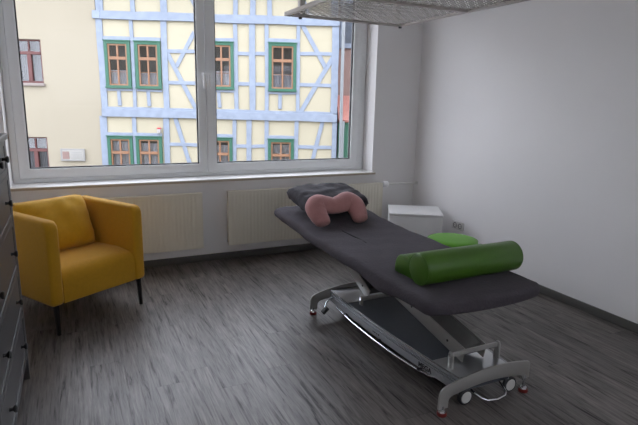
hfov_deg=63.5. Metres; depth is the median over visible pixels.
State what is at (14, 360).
dresser
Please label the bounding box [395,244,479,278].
bolster
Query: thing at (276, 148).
curtain
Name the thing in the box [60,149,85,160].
notice
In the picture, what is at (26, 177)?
window
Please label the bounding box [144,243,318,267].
baseboard
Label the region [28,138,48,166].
curtain
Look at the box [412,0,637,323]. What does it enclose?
wall
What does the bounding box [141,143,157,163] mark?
curtain
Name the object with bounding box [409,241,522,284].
bolster
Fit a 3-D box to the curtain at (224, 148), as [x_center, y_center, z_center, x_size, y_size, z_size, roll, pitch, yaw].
[-2.764,-1.418,14.493,0.480,0.956,0.031,0,12,-4]
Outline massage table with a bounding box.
[274,206,539,417]
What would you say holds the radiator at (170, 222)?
attached to the wall at (393, 54)
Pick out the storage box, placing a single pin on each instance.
(425, 221)
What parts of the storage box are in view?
lid, panel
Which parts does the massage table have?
plate, cheek plate, lift arm, foot rail, rail, cheek plate, lift arm, cheek plate, plate, brake lever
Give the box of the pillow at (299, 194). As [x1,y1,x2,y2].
[287,183,368,211]
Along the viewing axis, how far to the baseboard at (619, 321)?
3.80 m
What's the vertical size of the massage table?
0.639 m
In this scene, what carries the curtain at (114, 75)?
hanging from the house at (277, 73)
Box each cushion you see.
[12,195,94,250]
[305,192,367,226]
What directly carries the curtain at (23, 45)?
hanging from the house at (58, 41)
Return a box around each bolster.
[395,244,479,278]
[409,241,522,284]
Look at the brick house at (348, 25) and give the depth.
14.74 m
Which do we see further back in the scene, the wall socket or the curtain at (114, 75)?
the curtain at (114, 75)
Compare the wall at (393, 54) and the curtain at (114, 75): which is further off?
the curtain at (114, 75)
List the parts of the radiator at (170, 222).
panel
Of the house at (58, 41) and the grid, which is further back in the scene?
the house at (58, 41)
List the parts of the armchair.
arm, backrest, leg, seat, arm, leg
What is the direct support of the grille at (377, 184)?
attached to the radiator at (251, 218)
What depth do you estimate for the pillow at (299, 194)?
4.10 m
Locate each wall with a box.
[0,0,423,260]
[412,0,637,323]
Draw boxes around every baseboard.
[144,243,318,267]
[539,284,637,333]
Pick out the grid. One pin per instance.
(453, 10)
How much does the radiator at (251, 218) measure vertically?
0.526 m
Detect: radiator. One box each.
[13,192,203,253]
[226,181,417,244]
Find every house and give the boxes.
[15,0,101,166]
[92,0,339,164]
[336,0,351,157]
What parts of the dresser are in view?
leg, knob, drawer, knob, drawer, knob, drawer, knob, drawer, knob, drawer, knob, knob, knob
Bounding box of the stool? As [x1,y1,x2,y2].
[428,233,477,247]
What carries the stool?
on the floor
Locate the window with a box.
[0,0,374,191]
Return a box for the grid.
[284,0,528,27]
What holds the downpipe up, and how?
attached to the house at (277, 73)
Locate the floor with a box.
[16,249,637,424]
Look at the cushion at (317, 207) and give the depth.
3.83 m
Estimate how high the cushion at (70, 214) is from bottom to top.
0.361 m
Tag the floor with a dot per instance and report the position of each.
(232, 341)
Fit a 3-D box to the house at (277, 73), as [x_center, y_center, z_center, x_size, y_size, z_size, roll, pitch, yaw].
[-2.863,-3.362,17.058,6.560,9.400,6.750,0,12,-4]
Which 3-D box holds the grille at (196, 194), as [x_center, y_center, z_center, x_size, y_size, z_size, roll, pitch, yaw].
[-1.770,-0.118,4.298,1.580,0.008,0.058,-5,14,-25]
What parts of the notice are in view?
picture panel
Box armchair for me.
[13,194,144,335]
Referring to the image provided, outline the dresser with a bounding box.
[0,133,29,424]
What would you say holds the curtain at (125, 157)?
hanging from the house at (277, 73)
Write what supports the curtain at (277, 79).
hanging from the house at (277, 73)
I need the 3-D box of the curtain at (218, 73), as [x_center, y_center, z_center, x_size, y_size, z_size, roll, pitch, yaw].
[-2.637,-3.633,14.016,0.455,0.411,0.031,0,12,-4]
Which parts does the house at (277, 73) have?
post, post, post, window sash, short post, rail, window sash, post, post, post, window sash, short post, window sash, rail, post, post, post, rail, rail, rail, short post, window sash, window sash, rail, post, post, post, rail, rail, rail, post, post, post, rail, rail, rail, post, post, post, short post, window sash, window sash, rail, post, post, rail, rail, rail, post, post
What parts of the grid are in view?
hanger post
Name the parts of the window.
sash, sill, handle, handle, sash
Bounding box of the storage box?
[388,204,443,236]
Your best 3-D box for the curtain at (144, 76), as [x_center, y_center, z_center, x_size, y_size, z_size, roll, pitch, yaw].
[-4.565,-3.586,13.909,0.465,0.342,0.031,0,12,-4]
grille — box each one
[13,192,201,202]
[226,182,382,191]
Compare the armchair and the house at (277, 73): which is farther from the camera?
the house at (277, 73)
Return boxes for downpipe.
[338,2,345,157]
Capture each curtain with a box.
[19,42,42,80]
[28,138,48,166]
[111,70,126,83]
[113,141,128,164]
[141,73,156,84]
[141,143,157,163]
[216,71,228,84]
[217,145,227,161]
[273,75,291,86]
[273,145,288,159]
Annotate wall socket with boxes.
[452,220,463,230]

